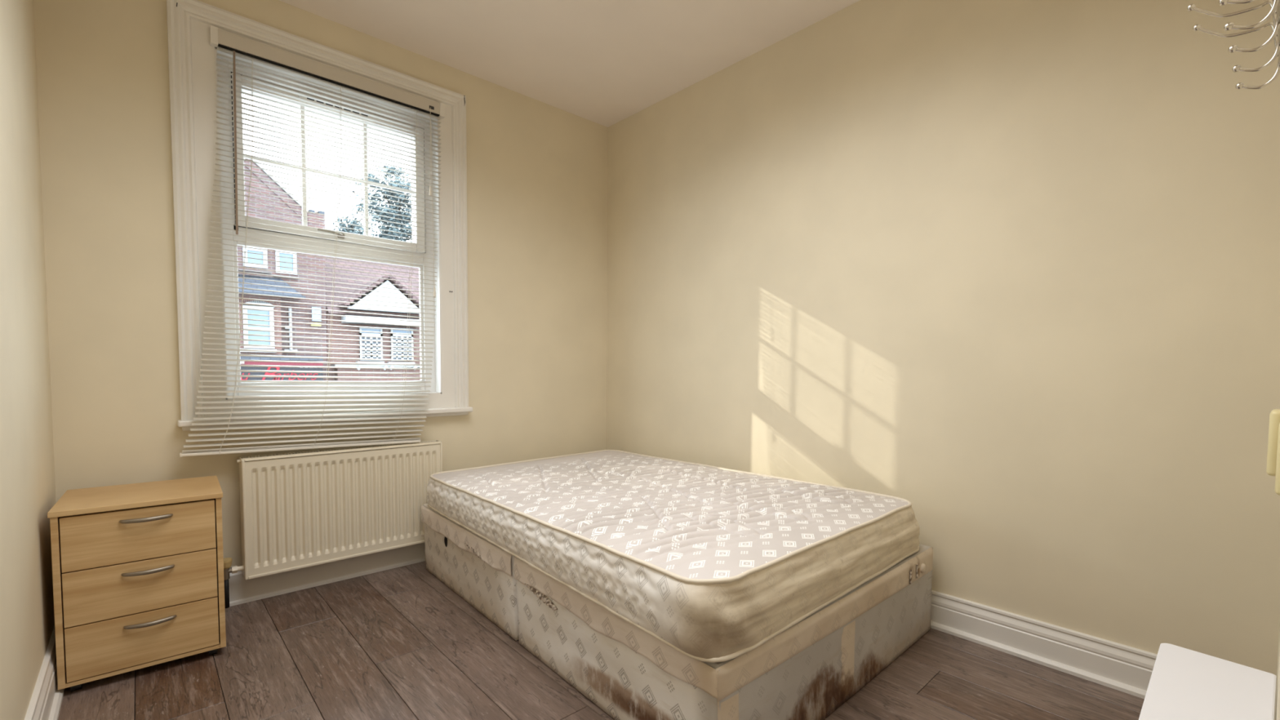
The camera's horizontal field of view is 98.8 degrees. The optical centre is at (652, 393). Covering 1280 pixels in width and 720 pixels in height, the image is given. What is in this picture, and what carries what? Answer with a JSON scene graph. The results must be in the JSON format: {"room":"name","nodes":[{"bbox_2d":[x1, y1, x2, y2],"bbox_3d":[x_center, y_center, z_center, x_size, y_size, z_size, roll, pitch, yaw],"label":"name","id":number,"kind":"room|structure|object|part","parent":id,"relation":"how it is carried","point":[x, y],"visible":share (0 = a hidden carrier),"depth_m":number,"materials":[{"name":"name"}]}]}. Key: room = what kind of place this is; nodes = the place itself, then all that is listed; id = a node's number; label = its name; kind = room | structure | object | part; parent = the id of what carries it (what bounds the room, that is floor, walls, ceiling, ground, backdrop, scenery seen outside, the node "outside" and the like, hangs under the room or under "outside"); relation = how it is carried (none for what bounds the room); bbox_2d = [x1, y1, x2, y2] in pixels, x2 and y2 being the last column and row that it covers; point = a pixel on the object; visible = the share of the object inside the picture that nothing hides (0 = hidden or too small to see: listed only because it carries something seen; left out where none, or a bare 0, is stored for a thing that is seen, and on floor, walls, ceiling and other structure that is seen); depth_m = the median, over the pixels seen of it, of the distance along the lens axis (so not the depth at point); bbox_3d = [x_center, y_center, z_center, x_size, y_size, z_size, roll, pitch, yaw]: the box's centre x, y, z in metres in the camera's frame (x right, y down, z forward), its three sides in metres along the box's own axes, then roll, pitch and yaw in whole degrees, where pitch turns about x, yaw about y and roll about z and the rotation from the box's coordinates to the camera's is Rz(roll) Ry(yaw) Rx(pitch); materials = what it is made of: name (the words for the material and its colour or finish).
{"room":"bedroom","nodes":[
{"label":"bedroom","id":0,"kind":"room"},
{"bbox_2d":[0,0,56,719],"bbox_3d":[-1.138,-0.321,0.777,0.120,2.800,3.100,-2,4,-43],"label":"wall","id":1,"kind":"structure","parent":0,"point":[27,464],"depth_m":1.50,"materials":[{"name":"beige paint"}]},
{"bbox_2d":[24,626,65,719],"bbox_3d":[-1.159,0.901,0.961,0.034,0.140,2.900,-2,4,-43],"label":"baseboard","id":2,"kind":"structure","parent":1,"relation":"attached to","point":[46,701],"depth_m":1.58,"materials":[{"name":"white paint"}]},
{"bbox_2d":[32,0,607,568],"bbox_3d":[-1.275,-0.423,2.859,2.770,2.800,0.130,-2,4,-43],"label":"wall","id":3,"kind":"structure","parent":0,"point":[537,171],"depth_m":2.22,"materials":[{"name":"beige paint"}]},
{"bbox_2d":[166,0,472,431],"bbox_3d":[-1.482,-0.722,2.603,1.219,1.705,0.187,-2,4,-43],"label":"window","id":4,"kind":"structure","parent":3,"relation":"in","point":[192,60],"depth_m":2.42,"materials":[{"name":"white paint"}]},
{"bbox_2d":[179,25,444,457],"bbox_3d":[-1.470,-0.615,2.497,1.087,1.740,0.095,-2,4,-43],"label":"blind","id":5,"kind":"object","parent":4,"relation":"attached to","point":[218,37],"visible":1,"depth_m":2.45,"materials":[{"name":"beige plastic"}]},
{"bbox_3d":[-1.721,-0.576,2.269,0.021,1.643,0.173,2,3,24],"label":"ladder cord","id":6,"kind":"part","parent":5,"relation":"part of","materials":[{"name":"white fabric"}]},
{"bbox_3d":[-1.712,-0.575,2.254,0.159,1.643,0.069,-2,4,-43],"label":"ladder cord","id":7,"kind":"part","parent":5,"relation":"part of","materials":[{"name":"white fabric"}]},
{"bbox_3d":[-1.514,0.239,2.457,0.912,0.012,0.025,0,2,-43],"label":"rail","id":8,"kind":"part","parent":5,"relation":"part of","materials":[{"name":"white plastic"}]},
{"bbox_3d":[-1.480,-0.585,2.494,0.021,1.644,0.173,2,3,24],"label":"ladder cord","id":9,"kind":"part","parent":5,"relation":"part of","materials":[{"name":"white fabric"}]},
{"bbox_3d":[-1.471,-0.585,2.480,0.159,1.644,0.069,-2,4,-43],"label":"ladder cord","id":10,"kind":"part","parent":5,"relation":"part of","materials":[{"name":"white fabric"}]},
{"bbox_3d":[-1.234,-0.595,2.725,0.021,1.644,0.173,2,3,24],"label":"ladder cord","id":11,"kind":"part","parent":5,"relation":"part of","materials":[{"name":"white fabric"}]},
{"bbox_3d":[-1.216,-0.594,2.706,0.021,1.644,0.173,2,3,24],"label":"ladder cord","id":12,"kind":"part","parent":5,"relation":"part of","materials":[{"name":"white fabric"}]},
{"bbox_3d":[-1.123,-0.989,2.793,0.002,0.930,0.043,-2,3,-35],"label":"lift cord","id":13,"kind":"part","parent":5,"relation":"part of","materials":[{"name":"white fabric"}]},
{"bbox_3d":[-1.445,0.111,2.597,1.219,0.043,0.062,-2,4,-43],"label":"sill","id":14,"kind":"part","parent":4,"relation":"part of","materials":[{"name":"white paint"}]},
{"bbox_3d":[-1.523,-0.709,2.650,0.912,1.436,0.063,-2,4,-43],"label":"frame","id":15,"kind":"part","parent":4,"relation":"part of","materials":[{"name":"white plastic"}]},
{"bbox_3d":[-1.510,-1.052,2.628,0.798,0.639,0.069,-2,4,-43],"label":"sash","id":16,"kind":"part","parent":4,"relation":"part of","materials":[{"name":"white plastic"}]},
{"bbox_3d":[-1.502,-0.752,2.569,0.034,0.026,0.123,2,3,31],"label":"handle","id":17,"kind":"part","parent":4,"relation":"part of","materials":[{"name":"silver metal"}]},
{"bbox_2d":[298,92,374,119],"bbox_3d":[-1.480,-1.346,2.581,0.317,0.031,0.019,-2,4,-43],"label":"vent","id":18,"kind":"object","parent":4,"relation":"attached to","point":[304,93],"depth_m":2.57,"materials":[{"name":"white plastic"}]},
{"bbox_2d":[228,542,425,606],"bbox_3d":[-1.231,0.809,2.861,2.490,0.140,0.026,-2,4,-43],"label":"baseboard","id":19,"kind":"structure","parent":3,"relation":"attached to","point":[242,590],"depth_m":2.55,"materials":[{"name":"white paint"}]},
{"bbox_2d":[223,440,442,608],"bbox_3d":[-1.452,0.564,2.562,0.917,0.615,0.085,-2,4,-43],"label":"radiator","id":20,"kind":"object","parent":3,"relation":"attached to","point":[299,509],"visible":0.91,"depth_m":2.50,"materials":[{"name":"beige metal"}]},
{"bbox_3d":[-1.727,0.519,2.306,0.004,0.505,0.078,-2,4,-43],"label":"panel","id":21,"kind":"part","parent":20,"relation":"part of","materials":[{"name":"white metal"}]},
{"bbox_3d":[-1.445,0.514,2.614,0.813,0.477,0.010,-2,4,-43],"label":"panel","id":22,"kind":"part","parent":20,"relation":"part of","materials":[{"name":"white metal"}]},
{"bbox_2d":[240,440,440,460],"bbox_3d":[-1.422,0.260,2.579,0.825,0.006,0.076,-2,4,-43],"label":"grille","id":23,"kind":"object","parent":20,"relation":"attached to","point":[431,443],"depth_m":2.53,"materials":[{"name":"white metal"}]},
{"bbox_2d":[279,0,860,127],"bbox_3d":[-0.162,-1.706,1.617,2.530,0.100,3.100,-2,4,-43],"label":"ceiling","id":24,"kind":"structure","parent":0,"point":[602,62],"depth_m":2.62,"materials":[{"name":"white paint"}]},
{"bbox_2d":[57,560,1144,719],"bbox_3d":[-0.181,0.991,1.747,2.530,0.100,3.100,-2,4,-43],"label":"floor","id":25,"kind":"structure","parent":0,"point":[397,643],"depth_m":1.80,"materials":[{"name":"brown wood"}]},
{"bbox_2d":[47,475,226,691],"bbox_3d":[-1.772,0.630,1.923,0.413,0.579,0.415,-2,4,-41],"label":"dresser","id":26,"kind":"object","parent":25,"relation":"on","point":[138,568],"visible":1,"depth_m":1.78,"materials":[{"name":"brown wood"}]},
{"bbox_3d":[-1.929,0.629,1.807,0.016,0.531,0.385,-2,4,-41],"label":"panel","id":27,"kind":"part","parent":26,"relation":"part of","materials":[{"name":"brown wood"}]},
{"bbox_3d":[-1.778,0.350,1.919,0.413,0.018,0.391,-2,4,-41],"label":"panel","id":28,"kind":"part","parent":26,"relation":"part of","materials":[{"name":"brown wood"}]},
{"bbox_3d":[-1.661,0.456,1.788,0.367,0.168,0.018,-2,4,-41],"label":"drawer","id":29,"kind":"part","parent":26,"relation":"part of","materials":[{"name":"brown wood"}]},
{"bbox_3d":[-1.662,0.627,1.796,0.367,0.168,0.018,-2,4,-41],"label":"drawer","id":30,"kind":"part","parent":26,"relation":"part of","materials":[{"name":"brown wood"}]},
{"bbox_3d":[-1.664,0.798,1.804,0.367,0.168,0.018,-2,4,-41],"label":"drawer","id":31,"kind":"part","parent":26,"relation":"part of","materials":[{"name":"brown wood"}]},
{"bbox_3d":[-1.781,0.883,1.944,0.373,0.012,0.373,-2,4,-41],"label":"panel","id":32,"kind":"part","parent":26,"relation":"part of","materials":[{"name":"brown wood"}]},
{"bbox_3d":[-1.637,0.405,1.773,0.129,0.014,0.031,-2,4,-41],"label":"drawer handle","id":33,"kind":"part","parent":26,"relation":"part of","materials":[{"name":"silver metal"}]},
{"bbox_3d":[-1.638,0.577,1.782,0.129,0.014,0.031,-2,4,-41],"label":"drawer handle","id":34,"kind":"part","parent":26,"relation":"part of","materials":[{"name":"silver metal"}]},
{"bbox_3d":[-1.640,0.748,1.790,0.129,0.014,0.031,-2,4,-41],"label":"drawer handle","id":35,"kind":"part","parent":26,"relation":"part of","materials":[{"name":"silver metal"}]},
{"bbox_3d":[-1.635,0.619,2.061,0.016,0.531,0.385,-2,4,-41],"label":"panel","id":36,"kind":"part","parent":26,"relation":"part of","materials":[{"name":"brown wood"}]},
{"bbox_2d":[421,503,933,719],"bbox_3d":[-0.048,0.738,2.414,1.298,0.333,1.985,-2,4,-43],"label":"base","id":37,"kind":"object","parent":25,"relation":"on","point":[806,671],"visible":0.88,"depth_m":1.67,"materials":[{"name":"fabric"}]},
{"bbox_3d":[-0.725,0.650,2.248,0.017,0.037,0.200,-2,4,-42],"label":"torn pull","id":38,"kind":"part","parent":37,"relation":"part of","materials":[{"name":"fabric"}]},
{"bbox_3d":[-0.384,0.687,1.863,0.017,0.037,0.200,-2,4,-42],"label":"torn pull","id":39,"kind":"part","parent":37,"relation":"part of","materials":[{"name":"fabric"}]},
{"bbox_2d":[426,449,919,662],"bbox_3d":[-0.071,0.466,2.383,1.316,0.205,2.007,-2,4,-43],"label":"mattress","id":40,"kind":"object","parent":37,"relation":"on","point":[713,563],"visible":1,"depth_m":1.73,"materials":[{"name":"beige fabric"}]},
{"bbox_3d":[-0.074,0.399,2.381,1.262,0.071,1.937,-2,4,-43],"label":"panel","id":41,"kind":"part","parent":40,"relation":"part of","materials":[{"name":"beige fabric"}]},
{"bbox_2d":[1138,643,1276,719],"bbox_3d":[0.739,0.745,0.747,0.816,0.500,0.149,-2,4,-43],"label":"base cabinet","id":42,"kind":"object","parent":25,"relation":"on","point":[1184,683],"visible":1,"depth_m":0.91,"materials":[{"name":"white laminate"}]},
{"bbox_2d":[606,0,1279,675],"bbox_3d":[0.807,-0.394,2.575,0.120,2.800,3.132,-2,4,-43],"label":"wall","id":43,"kind":"structure","parent":0,"point":[1006,271],"depth_m":2.01,"materials":[{"name":"beige paint"}]},
{"bbox_2d":[930,590,1157,698],"bbox_3d":[0.700,0.834,2.626,0.034,0.140,3.009,-2,4,-43],"label":"baseboard","id":44,"kind":"structure","parent":43,"relation":"attached to","point":[1122,668],"depth_m":1.91,"materials":[{"name":"white paint"}]},
{"bbox_2d":[1274,622,1279,719],"bbox_3d":[0.832,-0.299,0.612,2.538,2.800,0.120,-2,4,-41],"label":"wall","id":45,"kind":"structure","parent":0,"point":[1277,717],"depth_m":0.91,"materials":[{"name":"beige paint"}]},
{"bbox_2d":[1186,0,1279,89],"bbox_3d":[0.678,-0.561,0.640,0.850,0.138,0.144,-2,4,-41],"label":"coat rack","id":46,"kind":"object","parent":45,"relation":"attached to","point":[1274,4],"visible":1,"depth_m":0.84,"materials":[{"name":"silver metal"}]},
{"bbox_3d":[0.701,-0.522,0.616,0.850,0.007,0.007,-2,4,-41],"label":"rail","id":47,"kind":"part","parent":46,"relation":"part of","materials":[{"name":"silver metal"}]},
{"bbox_2d":[1266,408,1279,475],"bbox_3d":[1.192,0.092,1.043,0.090,0.122,0.030,-2,4,-41],"label":"wall box","id":48,"kind":"object","parent":45,"relation":"attached to","point":[1274,416],"visible":0.78,"depth_m":1.02,"materials":[{"name":"beige plastic"}]},
{"bbox_2d":[1274,422,1279,495],"bbox_3d":[1.092,0.109,0.946,0.090,0.124,0.022,-2,4,-41],"label":"wall box","id":49,"kind":"object","parent":45,"relation":"attached to","point":[1277,490],"visible":1,"depth_m":0.93,"materials":[{"name":"beige plastic"}]},
{"label":"outside","id":50,"kind":"structure","parent":0,"visible":0},
{"bbox_3d":[-17.340,1.988,29.294,70.000,0.200,59.570,-2,4,-43],"label":"street","id":51,"kind":"object","parent":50,"visible":0},
{"bbox_2d":[236,158,327,382],"bbox_3d":[-19.538,-3.173,19.827,12.268,10.993,7.950,-2,4,-43],"label":"gabled house","id":52,"kind":"structure","parent":51,"relation":"on","point":[246,162],"depth_m":20.45,"materials":[{"name":"red brick"}]},
{"bbox_3d":[-14.604,-4.482,20.129,0.970,0.016,0.150,-2,4,-43],"label":"window sill","id":53,"kind":"part","parent":52,"relation":"part of","materials":[{"name":"grey stone"}]},
{"bbox_3d":[-14.624,-5.008,20.171,0.471,0.466,0.010,-2,4,-43],"label":"pane","id":54,"kind":"part","parent":52,"relation":"part of","materials":[{"name":"blue"}]},
{"bbox_3d":[-14.309,-1.560,19.901,1.090,0.107,0.120,-2,4,-43],"label":"window sill","id":55,"kind":"part","parent":52,"relation":"part of","materials":[{"name":"grey"}]},
{"bbox_3d":[-14.311,-2.740,19.903,0.653,0.659,0.010,-2,4,-43],"label":"pane","id":56,"kind":"part","parent":52,"relation":"part of","materials":[{"name":"blue"}]},
{"bbox_3d":[-14.316,-2.045,19.936,0.653,0.534,0.010,-2,4,-43],"label":"pane","id":57,"kind":"part","parent":52,"relation":"part of","materials":[{"name":"blue glass"}]},
{"bbox_3d":[-13.954,-1.337,20.397,2.766,0.181,0.900,-2,4,-43],"label":"shop cornice","id":58,"kind":"part","parent":52,"relation":"part of","materials":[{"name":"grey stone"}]},
{"bbox_3d":[-13.905,-4.417,20.788,0.795,0.048,0.150,-2,4,-43],"label":"window sill","id":59,"kind":"part","parent":52,"relation":"part of","materials":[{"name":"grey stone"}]},
{"bbox_3d":[-13.925,-4.991,20.826,0.438,0.639,0.010,-2,4,-43],"label":"pane","id":60,"kind":"part","parent":52,"relation":"part of","materials":[{"name":"blue"}]},
{"bbox_2d":[333,215,369,235],"bbox_3d":[-18.222,-4.536,33.262,2.118,12.451,2.194,-2,4,-43],"label":"tree","id":61,"kind":"object","parent":51,"relation":"on","point":[348,230],"visible":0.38,"depth_m":32.70,"materials":[{"name":"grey plant"}]},
{"bbox_2d":[324,256,420,381],"bbox_3d":[-11.526,-2.336,28.211,10.752,8.626,8.750,-2,4,-43],"label":"house","id":62,"kind":"structure","parent":51,"relation":"on","point":[329,260],"depth_m":23.11,"materials":[{"name":"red brick"}]},
{"bbox_3d":[-11.810,-2.612,22.963,0.734,0.178,0.010,-2,4,-43],"label":"pane","id":63,"kind":"part","parent":62,"relation":"part of","materials":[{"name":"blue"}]},
{"bbox_3d":[-11.296,-1.175,23.277,4.052,0.104,0.650,-2,4,-43],"label":"shop cornice","id":64,"kind":"part","parent":62,"relation":"part of","materials":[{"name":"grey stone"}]},
{"bbox_3d":[-11.374,-3.045,23.100,3.000,0.277,0.750,-2,4,-43],"label":"cornice","id":65,"kind":"part","parent":62,"relation":"part of","materials":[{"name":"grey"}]},
{"bbox_3d":[-10.902,-2.683,23.810,0.777,0.188,0.010,-2,4,-43],"label":"pane","id":66,"kind":"part","parent":62,"relation":"part of","materials":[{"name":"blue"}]},
{"bbox_2d":[350,164,412,242],"bbox_3d":[-17.270,-6.759,36.774,5.153,16.562,4.801,0,3,-17],"label":"leafy tree","id":67,"kind":"object","parent":51,"relation":"on","point":[383,227],"visible":0.54,"depth_m":35.60,"materials":[{"name":"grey plant"}]}
]}

